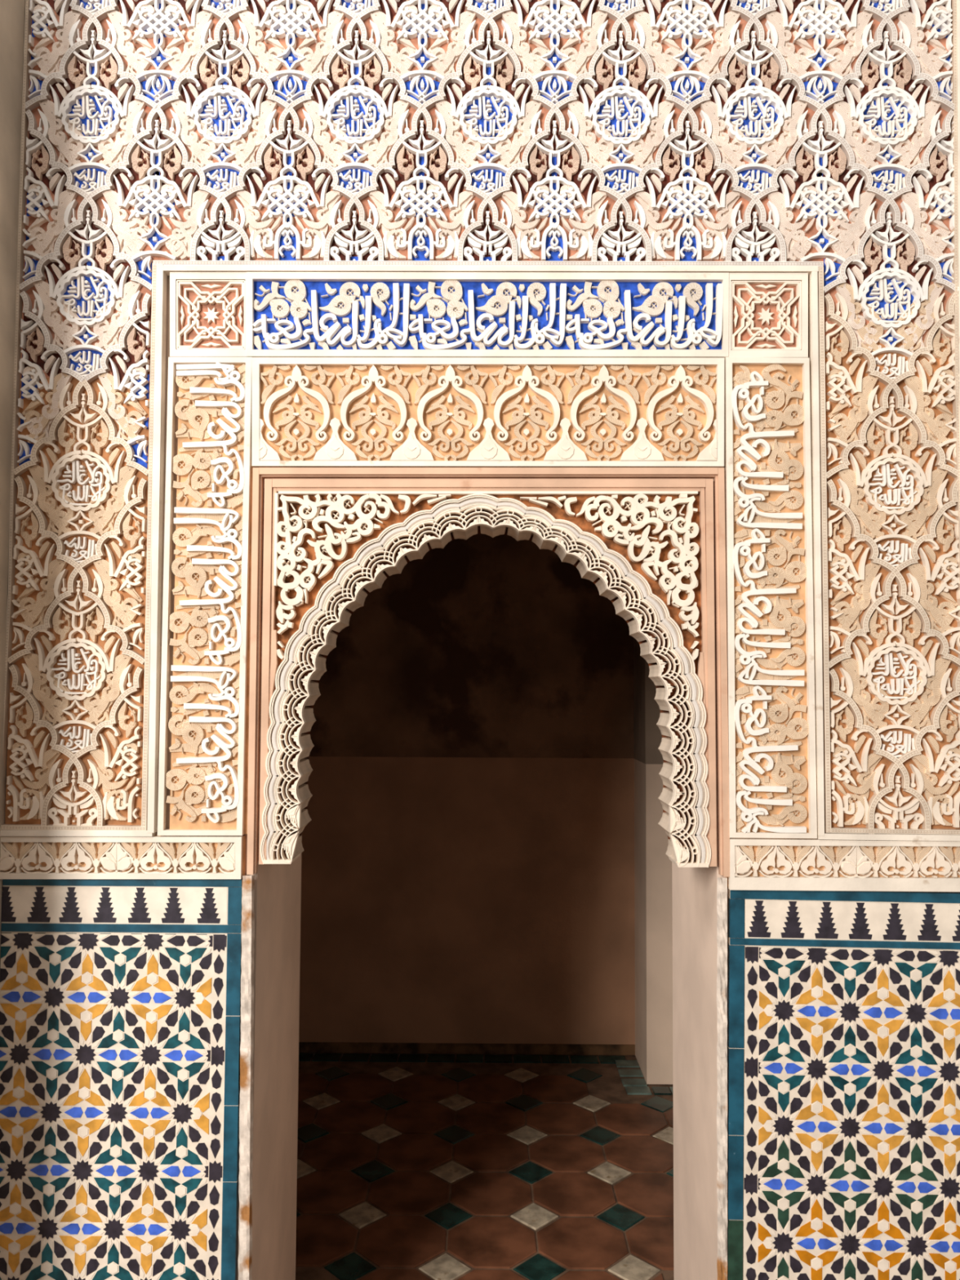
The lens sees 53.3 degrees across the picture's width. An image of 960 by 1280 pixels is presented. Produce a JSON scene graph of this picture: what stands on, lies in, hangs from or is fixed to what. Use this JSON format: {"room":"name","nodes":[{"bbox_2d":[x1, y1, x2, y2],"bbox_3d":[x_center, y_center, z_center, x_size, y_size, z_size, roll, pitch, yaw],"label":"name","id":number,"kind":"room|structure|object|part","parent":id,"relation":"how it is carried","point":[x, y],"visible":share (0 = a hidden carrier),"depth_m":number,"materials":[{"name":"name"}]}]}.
{"room":"palace courtyard","nodes":[
{"label":"palace courtyard","id":0,"kind":"room"},
{"bbox_2d":[0,0,25,968],"bbox_3d":[-1.296,0.098,1.947,0.500,3.300,0.376,0,-3,0],"label":"wall","id":1,"kind":"structure","parent":0,"point":[12,12],"depth_m":2.10,"materials":[{"name":"beige paint"}]},
{"bbox_2d":[298,756,635,1044],"bbox_3d":[-0.561,1.206,4.415,2.633,1.335,0.100,0,-3,0],"label":"wall","id":2,"kind":"structure","parent":0,"point":[444,900],"depth_m":4.36,"materials":[{"name":"beige paint"}]},
{"bbox_2d":[298,1041,635,1055],"bbox_3d":[-0.565,1.848,4.330,2.533,0.045,0.006,0,-3,0],"label":"baseboard","id":3,"kind":"structure","parent":2,"relation":"attached to","point":[304,1046],"depth_m":4.33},
{"bbox_2d":[309,533,633,758],"bbox_3d":[-0.552,-0.442,4.494,2.633,1.965,0.103,0,-3,0],"label":"wall","id":4,"kind":"structure","parent":2,"relation":"attached to","point":[482,645],"depth_m":4.41,"materials":[{"name":"brown paint"}]},
{"bbox_2d":[633,637,663,764],"bbox_3d":[1.320,-0.442,4.272,1.219,1.965,0.324,0,-3,0],"label":"wall","id":5,"kind":"structure","parent":2,"relation":"attached to","point":[647,736],"depth_m":4.10,"materials":[{"name":"brown paint"}]},
{"bbox_2d":[295,1052,674,1279],"bbox_3d":[-0.003,1.759,0.979,4.400,0.102,6.902,0,-3,0],"label":"floor","id":6,"kind":"structure","parent":0,"point":[411,1166],"depth_m":3.29,"materials":[{"name":"tile"}]},
{"bbox_2d":[155,275,952,1279],"bbox_3d":[0.015,0.126,2.380,3.400,3.300,0.509,0,-3,0],"label":"wall","id":7,"kind":"structure","parent":0,"point":[277,886],"depth_m":2.29,"materials":[{"name":"beige paint"}]},
{"bbox_2d":[0,879,241,1279],"bbox_3d":[-0.797,1.138,2.070,0.545,1.234,0.015,0,-3,0],"label":"dado","id":8,"kind":"object","parent":7,"relation":"attached to","point":[120,1037],"visible":1,"depth_m":2.07,"materials":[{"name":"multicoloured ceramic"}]},
{"bbox_2d":[0,834,245,879],"bbox_3d":[-0.816,0.476,2.099,0.596,0.095,0.029,0,-3,0],"label":"frieze","id":9,"kind":"object","parent":7,"relation":"attached to","point":[22,857],"visible":1,"depth_m":2.09,"materials":[{"name":"paint"}]},
{"bbox_3d":[-1.009,0.494,2.092,0.015,0.031,0.012,0,-3,0],"label":"bulb","id":10,"kind":"part","parent":9,"relation":"part of","materials":[{"name":"paint"}]},
{"bbox_3d":[-0.966,0.496,2.091,0.010,0.010,0.013,0,-3,0],"label":"knob","id":11,"kind":"part","parent":9,"relation":"part of","materials":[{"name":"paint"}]},
{"bbox_3d":[-0.923,0.493,2.091,0.015,0.031,0.012,0,-3,0],"label":"bulb","id":12,"kind":"part","parent":9,"relation":"part of","materials":[{"name":"paint"}]},
{"bbox_3d":[-0.881,0.496,2.090,0.010,0.010,0.013,0,-3,0],"label":"knob","id":13,"kind":"part","parent":9,"relation":"part of","materials":[{"name":"paint"}]},
{"bbox_3d":[-0.838,0.493,2.091,0.015,0.031,0.012,0,-3,0],"label":"bulb","id":14,"kind":"part","parent":9,"relation":"part of","materials":[{"name":"paint"}]},
{"bbox_3d":[-0.750,0.493,2.090,0.015,0.031,0.012,0,-3,0],"label":"bulb","id":15,"kind":"part","parent":9,"relation":"part of","materials":[{"name":"paint"}]},
{"bbox_3d":[-0.708,0.496,2.089,0.010,0.010,0.013,0,-3,0],"label":"knob","id":16,"kind":"part","parent":9,"relation":"part of","materials":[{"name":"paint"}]},
{"bbox_3d":[-0.665,0.493,2.090,0.015,0.031,0.012,0,-3,0],"label":"bulb","id":17,"kind":"part","parent":9,"relation":"part of","materials":[{"name":"paint"}]},
{"bbox_3d":[-0.622,0.496,2.089,0.010,0.010,0.013,0,-3,0],"label":"knob","id":18,"kind":"part","parent":9,"relation":"part of","materials":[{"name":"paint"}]},
{"bbox_3d":[-0.579,0.493,2.089,0.015,0.031,0.012,0,-3,0],"label":"bulb","id":19,"kind":"part","parent":9,"relation":"part of","materials":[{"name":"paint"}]},
{"bbox_2d":[157,356,253,835],"bbox_3d":[-0.604,-0.102,2.125,0.194,1.062,0.031,0,-3,0],"label":"inscription panel","id":20,"kind":"object","parent":7,"relation":"attached to","point":[206,780],"visible":1,"depth_m":2.12,"materials":[{"name":"paint"}]},
{"bbox_3d":[-0.663,0.382,2.098,0.015,0.026,0.006,0,-3,0],"label":"stem","id":21,"kind":"part","parent":20,"relation":"part of","materials":[{"name":"paint"}]},
{"bbox_3d":[-0.661,0.037,2.115,0.015,0.026,0.006,0,-3,0],"label":"stem","id":22,"kind":"part","parent":20,"relation":"part of","materials":[{"name":"paint"}]},
{"bbox_3d":[-0.660,-0.313,2.132,0.016,0.027,0.006,0,-3,0],"label":"stem","id":23,"kind":"part","parent":20,"relation":"part of","materials":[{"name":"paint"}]},
{"bbox_3d":[-0.574,-0.543,2.143,0.015,0.014,0.006,0,-3,0],"label":"stem","id":24,"kind":"part","parent":20,"relation":"part of","materials":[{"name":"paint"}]},
{"bbox_2d":[169,271,246,356],"bbox_3d":[-0.605,-0.730,2.157,0.187,0.193,0.028,0,-3,0],"label":"panel","id":25,"kind":"object","parent":7,"relation":"attached to","point":[208,309],"visible":1,"depth_m":2.15,"materials":[{"name":"paint"}]},
{"bbox_2d":[238,875,254,1279],"bbox_3d":[-0.507,0.954,2.070,0.039,0.878,0.012,0,-3,0],"label":"worn plaster edge","id":26,"kind":"object","parent":7,"relation":"attached to","point":[247,933],"visible":1,"depth_m":2.07,"materials":[{"name":"white paint"}]},
{"bbox_2d":[0,263,959,840],"bbox_3d":[0.011,-0.203,2.121,2.147,1.276,0.026,0,-3,0],"label":"moulded border","id":27,"kind":"object","parent":7,"relation":"attached to","point":[162,271],"visible":0.93,"depth_m":2.12,"materials":[{"name":"paint"}]},
{"bbox_2d":[0,0,959,835],"bbox_3d":[0.034,-0.606,2.144,2.206,2.073,0.034,0,-3,0],"label":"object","id":28,"kind":"structure","parent":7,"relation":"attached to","point":[824,134],"depth_m":2.15,"materials":[{"name":"paint"}]},
{"bbox_2d":[257,488,711,867],"bbox_3d":[0.015,0.078,2.180,1.025,0.841,0.155,0,-3,0],"label":"arch","id":29,"kind":"object","parent":7,"relation":"attached to","point":[678,679],"visible":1,"depth_m":2.12,"materials":[{"name":"paint"}]},
{"bbox_3d":[-0.461,0.454,2.094,0.023,0.073,0.005,0,-3,0],"label":"scalloped moulding","id":30,"kind":"part","parent":29,"relation":"part of","materials":[{"name":"beige paint"}]},
{"bbox_3d":[-0.457,0.390,2.098,0.024,0.068,0.005,0,-3,0],"label":"scalloped moulding","id":31,"kind":"part","parent":29,"relation":"part of","materials":[{"name":"white paint"}]},
{"bbox_3d":[-0.455,0.329,2.100,0.023,0.067,0.005,0,-3,0],"label":"scalloped moulding","id":32,"kind":"part","parent":29,"relation":"part of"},
{"bbox_3d":[-0.452,0.271,2.103,0.022,0.061,0.005,0,-3,0],"label":"scalloped moulding","id":33,"kind":"part","parent":29,"relation":"part of","materials":[{"name":"beige paint"}]},
{"bbox_3d":[-0.449,0.213,2.106,0.024,0.067,0.005,0,-3,0],"label":"scalloped moulding","id":34,"kind":"part","parent":29,"relation":"part of","materials":[{"name":"white paint"}]},
{"bbox_3d":[-0.442,0.146,2.109,0.028,0.077,0.005,0,-3,0],"label":"scalloped moulding","id":35,"kind":"part","parent":29,"relation":"part of","materials":[{"name":"white paint"}]},
{"bbox_3d":[-0.428,0.078,2.113,0.032,0.069,0.005,0,-3,0],"label":"scalloped moulding","id":36,"kind":"part","parent":29,"relation":"part of","materials":[{"name":"white paint"}]},
{"bbox_3d":[-0.404,0.013,2.116,0.042,0.070,0.005,0,-3,0],"label":"scalloped moulding","id":37,"kind":"part","parent":29,"relation":"part of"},
{"bbox_3d":[-0.372,-0.045,2.118,0.043,0.059,0.005,0,-3,0],"label":"scalloped moulding","id":38,"kind":"part","parent":29,"relation":"part of","materials":[{"name":"white paint"}]},
{"bbox_3d":[-0.337,-0.099,2.121,0.048,0.065,0.005,0,-3,0],"label":"scalloped moulding","id":39,"kind":"part","parent":29,"relation":"part of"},
{"bbox_3d":[-0.296,-0.150,2.123,0.053,0.054,0.005,0,-3,0],"label":"scalloped moulding","id":40,"kind":"part","parent":29,"relation":"part of","materials":[{"name":"white paint"}]},
{"bbox_3d":[-0.248,-0.194,2.125,0.060,0.053,0.005,0,-3,0],"label":"scalloped moulding","id":41,"kind":"part","parent":29,"relation":"part of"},
{"bbox_3d":[-0.194,-0.232,2.126,0.062,0.046,0.005,0,-3,0],"label":"scalloped moulding","id":42,"kind":"part","parent":29,"relation":"part of","materials":[{"name":"white paint"}]},
{"bbox_3d":[-0.137,-0.263,2.127,0.064,0.040,0.005,0,-3,0],"label":"scalloped moulding","id":43,"kind":"part","parent":29,"relation":"part of","materials":[{"name":"white paint"}]},
{"bbox_3d":[-0.078,-0.288,2.128,0.064,0.036,0.005,0,-3,0],"label":"scalloped moulding","id":44,"kind":"part","parent":29,"relation":"part of","materials":[{"name":"white paint"}]},
{"bbox_3d":[-0.004,-0.304,2.129,0.090,0.026,0.005,0,-3,0],"label":"scalloped moulding","id":45,"kind":"part","parent":29,"relation":"part of","materials":[{"name":"white paint"}]},
{"bbox_3d":[0.071,-0.294,2.128,0.068,0.030,0.005,0,-3,0],"label":"scalloped moulding","id":46,"kind":"part","parent":29,"relation":"part of","materials":[{"name":"white paint"}]},
{"bbox_3d":[0.134,-0.272,2.126,0.065,0.036,0.005,0,-3,0],"label":"scalloped moulding","id":47,"kind":"part","parent":29,"relation":"part of","materials":[{"name":"white paint"}]},
{"bbox_3d":[0.193,-0.245,2.124,0.063,0.036,0.005,0,-3,0],"label":"scalloped moulding","id":48,"kind":"part","parent":29,"relation":"part of","materials":[{"name":"white paint"}]},
{"bbox_3d":[0.249,-0.212,2.123,0.060,0.048,0.005,0,-3,0],"label":"scalloped moulding","id":49,"kind":"part","parent":29,"relation":"part of","materials":[{"name":"white paint"}]},
{"bbox_3d":[0.302,-0.170,2.120,0.060,0.055,0.005,0,-3,0],"label":"scalloped moulding","id":50,"kind":"part","parent":29,"relation":"part of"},
{"bbox_3d":[0.349,-0.122,2.118,0.051,0.058,0.005,0,-3,0],"label":"scalloped moulding","id":51,"kind":"part","parent":29,"relation":"part of","materials":[{"name":"white paint"}]},
{"bbox_3d":[0.388,-0.072,2.115,0.048,0.058,0.005,0,-3,0],"label":"scalloped moulding","id":52,"kind":"part","parent":29,"relation":"part of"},
{"bbox_3d":[0.420,-0.016,2.112,0.041,0.067,0.005,0,-3,0],"label":"scalloped moulding","id":53,"kind":"part","parent":29,"relation":"part of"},
{"bbox_3d":[0.446,0.043,2.109,0.037,0.063,0.005,0,-3,0],"label":"scalloped moulding","id":54,"kind":"part","parent":29,"relation":"part of","materials":[{"name":"white paint"}]},
{"bbox_3d":[0.466,0.102,2.106,0.030,0.065,0.005,0,-3,0],"label":"scalloped moulding","id":55,"kind":"part","parent":29,"relation":"part of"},
{"bbox_3d":[0.476,0.162,2.103,0.024,0.066,0.005,0,-3,0],"label":"scalloped moulding","id":56,"kind":"part","parent":29,"relation":"part of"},
{"bbox_3d":[0.478,0.221,2.100,0.022,0.063,0.005,0,-3,0],"label":"scalloped moulding","id":57,"kind":"part","parent":29,"relation":"part of","materials":[{"name":"beige paint"}]},
{"bbox_3d":[0.479,0.279,2.097,0.023,0.066,0.005,0,-3,0],"label":"scalloped moulding","id":58,"kind":"part","parent":29,"relation":"part of","materials":[{"name":"white paint"}]},
{"bbox_3d":[0.481,0.338,2.094,0.022,0.063,0.005,0,-3,0],"label":"scalloped moulding","id":59,"kind":"part","parent":29,"relation":"part of","materials":[{"name":"beige paint"}]},
{"bbox_3d":[0.481,0.397,2.091,0.024,0.067,0.005,0,-3,0],"label":"scalloped moulding","id":60,"kind":"part","parent":29,"relation":"part of","materials":[{"name":"white paint"}]},
{"bbox_3d":[0.483,0.460,2.088,0.027,0.075,0.005,0,-3,0],"label":"scalloped moulding","id":61,"kind":"part","parent":29,"relation":"part of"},
{"bbox_2d":[246,271,728,357],"bbox_3d":[0.016,-0.728,2.152,1.081,0.194,0.031,0,-3,0],"label":"frieze","id":62,"kind":"object","parent":7,"relation":"attached to","point":[290,314],"visible":1,"depth_m":2.14,"materials":[{"name":"paint"}]},
{"bbox_3d":[-0.494,-0.782,2.154,0.027,0.015,0.006,0,-3,0],"label":"stem","id":63,"kind":"part","parent":62,"relation":"part of","materials":[{"name":"white paint"}]},
{"bbox_3d":[-0.141,-0.781,2.152,0.027,0.015,0.006,0,-3,0],"label":"stem","id":64,"kind":"part","parent":62,"relation":"part of","materials":[{"name":"white paint"}]},
{"bbox_3d":[0.210,-0.780,2.150,0.027,0.015,0.006,0,-3,0],"label":"stem","id":65,"kind":"part","parent":62,"relation":"part of","materials":[{"name":"white paint"}]},
{"bbox_2d":[246,467,729,876],"bbox_3d":[0.019,0.065,2.114,1.054,0.900,0.027,0,-3,0],"label":"door surround","id":66,"kind":"object","parent":7,"relation":"attached to","point":[283,481],"visible":0.98,"depth_m":2.12,"materials":[{"name":"paint"}]},
{"bbox_3d":[-0.500,0.065,2.116,0.016,0.896,0.026,0,-3,0],"label":"moulding","id":67,"kind":"part","parent":66,"relation":"part of","materials":[{"name":"white paint"}]},
{"bbox_3d":[-0.491,0.071,2.119,0.007,0.880,0.018,0,-3,0],"label":"groove moulding","id":68,"kind":"part","parent":66,"relation":"part of","materials":[{"name":"white paint"}]},
{"bbox_3d":[-0.474,0.066,2.120,0.017,0.852,0.018,0,-3,0],"label":"moulding","id":69,"kind":"part","parent":66,"relation":"part of","materials":[{"name":"white paint"}]},
{"bbox_3d":[-0.464,0.076,2.122,0.013,0.833,0.015,0,-3,0],"label":"moulding","id":70,"kind":"part","parent":66,"relation":"part of","materials":[{"name":"white paint"}]},
{"bbox_2d":[275,493,451,659],"bbox_3d":[-0.260,-0.141,2.125,0.388,0.372,0.019,0,-3,0],"label":"carved spandrel","id":71,"kind":"object","parent":66,"relation":"attached to","point":[288,551],"visible":1,"depth_m":2.12,"materials":[{"name":"paint"}]},
{"bbox_3d":[-0.417,-0.292,2.136,0.014,0.025,0.013,0,-3,0],"label":"stem","id":72,"kind":"part","parent":71,"relation":"part of","materials":[{"name":"paint"}]},
{"bbox_3d":[-0.361,-0.286,2.136,0.007,0.021,0.013,0,-3,0],"label":"stem","id":73,"kind":"part","parent":71,"relation":"part of","materials":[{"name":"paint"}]},
{"bbox_3d":[-0.351,-0.231,2.133,0.021,0.008,0.013,0,-3,0],"label":"stem","id":74,"kind":"part","parent":71,"relation":"part of","materials":[{"name":"paint"}]},
{"bbox_3d":[-0.228,-0.267,2.134,0.024,0.015,0.013,0,-3,0],"label":"stem","id":75,"kind":"part","parent":71,"relation":"part of","materials":[{"name":"paint"}]},
{"bbox_3d":[0.018,-0.375,2.135,1.019,0.019,0.026,0,-3,0],"label":"moulding","id":76,"kind":"part","parent":66,"relation":"part of","materials":[{"name":"beige paint"}]},
{"bbox_3d":[0.019,-0.349,2.137,0.966,0.023,0.018,0,-3,0],"label":"moulding","id":77,"kind":"part","parent":66,"relation":"part of","materials":[{"name":"brown paint"}]},
{"bbox_3d":[0.018,-0.336,2.139,0.946,0.012,0.015,0,-3,0],"label":"moulding","id":78,"kind":"part","parent":66,"relation":"part of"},
{"bbox_3d":[0.018,-0.365,2.138,1.011,0.008,0.018,0,-3,0],"label":"groove moulding","id":79,"kind":"part","parent":66,"relation":"part of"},
{"bbox_2d":[520,493,699,659],"bbox_3d":[0.287,-0.140,2.122,0.397,0.371,0.019,0,-3,0],"label":"carved spandrel","id":80,"kind":"object","parent":66,"relation":"attached to","point":[686,552],"visible":1,"depth_m":2.12,"materials":[{"name":"paint"}]},
{"bbox_3d":[0.262,-0.262,2.131,0.024,0.016,0.013,0,-3,0],"label":"stem","id":81,"kind":"part","parent":80,"relation":"part of","materials":[{"name":"paint"}]},
{"bbox_3d":[0.384,-0.227,2.128,0.021,0.007,0.013,0,-3,0],"label":"stem","id":82,"kind":"part","parent":80,"relation":"part of","materials":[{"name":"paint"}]},
{"bbox_3d":[0.394,-0.282,2.131,0.007,0.021,0.013,0,-3,0],"label":"stem","id":83,"kind":"part","parent":80,"relation":"part of","materials":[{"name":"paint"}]},
{"bbox_3d":[0.450,-0.289,2.131,0.013,0.025,0.013,0,-3,0],"label":"stem","id":84,"kind":"part","parent":80,"relation":"part of","materials":[{"name":"paint"}]},
{"bbox_3d":[0.497,0.078,2.116,0.017,0.835,0.015,0,-3,0],"label":"moulding","id":85,"kind":"part","parent":66,"relation":"part of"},
{"bbox_3d":[0.509,0.068,2.114,0.019,0.854,0.018,0,-3,0],"label":"moulding","id":86,"kind":"part","parent":66,"relation":"part of","materials":[{"name":"white paint"}]},
{"bbox_3d":[0.526,0.073,2.113,0.010,0.882,0.018,0,-3,0],"label":"groove moulding","id":87,"kind":"part","parent":66,"relation":"part of","materials":[{"name":"brown paint"}]},
{"bbox_3d":[0.536,0.067,2.110,0.020,0.898,0.026,0,-3,0],"label":"moulding","id":88,"kind":"part","parent":66,"relation":"part of","materials":[{"name":"white paint"}]},
{"bbox_2d":[251,357,724,467],"bbox_3d":[0.017,-0.507,2.140,1.055,0.248,0.032,0,-3,0],"label":"frieze","id":89,"kind":"object","parent":7,"relation":"attached to","point":[307,412],"visible":1,"depth_m":2.13,"materials":[{"name":"paint"}]},
{"bbox_2d":[259,418,280,460],"bbox_3d":[-0.468,-0.447,2.134,0.048,0.095,0.012,0,-3,0],"label":"carved ornament","id":90,"kind":"object","parent":89,"relation":"on","point":[269,428],"depth_m":2.13,"materials":[{"name":"paint"}]},
{"bbox_2d":[313,417,357,460],"bbox_3d":[-0.322,-0.447,2.133,0.099,0.098,0.013,0,-3,0],"label":"carved ornament","id":91,"kind":"object","parent":89,"relation":"on","point":[335,438],"depth_m":2.13,"materials":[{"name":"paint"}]},
{"bbox_2d":[390,417,434,461],"bbox_3d":[-0.151,-0.447,2.132,0.099,0.097,0.012,0,-3,0],"label":"carved ornament","id":92,"kind":"object","parent":89,"relation":"on","point":[411,438],"depth_m":2.13,"materials":[{"name":"paint"}]},
{"bbox_2d":[466,417,511,461],"bbox_3d":[0.019,-0.447,2.131,0.099,0.097,0.013,0,-3,0],"label":"carved ornament","id":93,"kind":"object","parent":89,"relation":"on","point":[488,438],"depth_m":2.13,"materials":[{"name":"paint"}]},
{"bbox_2d":[542,417,586,461],"bbox_3d":[0.190,-0.447,2.130,0.098,0.097,0.012,0,-3,0],"label":"carved ornament","id":94,"kind":"object","parent":89,"relation":"on","point":[564,439],"depth_m":2.12,"materials":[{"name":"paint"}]},
{"bbox_2d":[619,417,664,461],"bbox_3d":[0.360,-0.446,2.129,0.098,0.097,0.013,0,-3,0],"label":"carved ornament","id":95,"kind":"object","parent":89,"relation":"on","point":[641,439],"depth_m":2.12,"materials":[{"name":"paint"}]},
{"bbox_2d":[696,418,716,461],"bbox_3d":[0.504,-0.445,2.128,0.045,0.095,0.012,0,-3,0],"label":"carved ornament","id":96,"kind":"object","parent":89,"relation":"on","point":[706,428],"depth_m":2.12,"materials":[{"name":"paint"}]},
{"bbox_2d":[716,877,728,1279],"bbox_3d":[0.525,0.953,2.064,0.028,0.871,0.012,0,-3,0],"label":"worn plaster edge","id":97,"kind":"object","parent":7,"relation":"attached to","point":[722,886],"visible":1,"depth_m":2.06,"materials":[{"name":"white paint"}]},
{"bbox_2d":[724,272,808,357],"bbox_3d":[0.640,-0.726,2.149,0.188,0.193,0.028,0,-3,0],"label":"panel","id":98,"kind":"object","parent":7,"relation":"attached to","point":[768,312],"visible":1,"depth_m":2.14,"materials":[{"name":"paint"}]},
{"bbox_2d":[724,356,817,838],"bbox_3d":[0.640,-0.099,2.117,0.190,1.063,0.031,0,-3,0],"label":"inscription panel","id":99,"kind":"object","parent":7,"relation":"attached to","point":[769,564],"visible":1,"depth_m":2.11,"materials":[{"name":"paint"}]},
{"bbox_3d":[0.695,-0.579,2.137,0.015,0.027,0.006,0,-3,0],"label":"stem","id":100,"kind":"part","parent":99,"relation":"part of","materials":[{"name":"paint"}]},
{"bbox_3d":[0.694,-0.228,2.119,0.015,0.027,0.006,0,-3,0],"label":"stem","id":101,"kind":"part","parent":99,"relation":"part of","materials":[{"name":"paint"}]},
{"bbox_3d":[0.692,0.119,2.103,0.015,0.026,0.006,0,-3,0],"label":"stem","id":102,"kind":"part","parent":99,"relation":"part of","materials":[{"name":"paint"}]},
{"bbox_2d":[726,837,959,892],"bbox_3d":[0.831,0.489,2.088,0.578,0.112,0.029,0,-3,0],"label":"frieze","id":103,"kind":"object","parent":7,"relation":"attached to","point":[755,864],"visible":0.99,"depth_m":2.08,"materials":[{"name":"paint"}]},
{"bbox_3d":[0.599,0.499,2.082,0.015,0.032,0.012,0,-3,0],"label":"bulb","id":104,"kind":"part","parent":103,"relation":"part of","materials":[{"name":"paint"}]},
{"bbox_3d":[0.644,0.502,2.081,0.010,0.010,0.013,0,-3,0],"label":"knob","id":105,"kind":"part","parent":103,"relation":"part of","materials":[{"name":"paint"}]},
{"bbox_3d":[0.687,0.499,2.081,0.015,0.032,0.012,0,-3,0],"label":"bulb","id":106,"kind":"part","parent":103,"relation":"part of","materials":[{"name":"paint"}]},
{"bbox_3d":[0.731,0.502,2.080,0.010,0.010,0.013,0,-3,0],"label":"knob","id":107,"kind":"part","parent":103,"relation":"part of","materials":[{"name":"paint"}]},
{"bbox_3d":[0.774,0.499,2.080,0.015,0.032,0.012,0,-3,0],"label":"bulb","id":108,"kind":"part","parent":103,"relation":"part of","materials":[{"name":"paint"}]},
{"bbox_3d":[0.861,0.500,2.080,0.015,0.031,0.012,0,-3,0],"label":"bulb","id":109,"kind":"part","parent":103,"relation":"part of","materials":[{"name":"paint"}]},
{"bbox_3d":[0.904,0.503,2.079,0.010,0.010,0.013,0,-3,0],"label":"knob","id":110,"kind":"part","parent":103,"relation":"part of","materials":[{"name":"paint"}]},
{"bbox_3d":[0.947,0.500,2.079,0.015,0.031,0.012,0,-3,0],"label":"bulb","id":111,"kind":"part","parent":103,"relation":"part of","materials":[{"name":"paint"}]},
{"bbox_3d":[0.989,0.503,2.079,0.010,0.010,0.013,0,-3,0],"label":"knob","id":112,"kind":"part","parent":103,"relation":"part of","materials":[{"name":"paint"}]},
{"bbox_3d":[1.032,0.500,2.079,0.015,0.030,0.012,0,-3,0],"label":"bulb","id":113,"kind":"part","parent":103,"relation":"part of","materials":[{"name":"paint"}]},
{"bbox_2d":[727,888,959,1279],"bbox_3d":[1.164,1.159,2.056,1.277,1.227,0.015,0,-3,0],"label":"dado","id":114,"kind":"object","parent":7,"relation":"attached to","point":[843,1006],"visible":1,"depth_m":2.06,"materials":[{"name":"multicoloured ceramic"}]},
{"bbox_2d":[634,759,672,1084],"bbox_3d":[1.312,1.206,4.193,1.217,1.335,0.321,0,-3,0],"label":"wall","id":115,"kind":"structure","parent":0,"point":[653,900],"depth_m":4.05,"materials":[{"name":"beige paint"}]}
]}

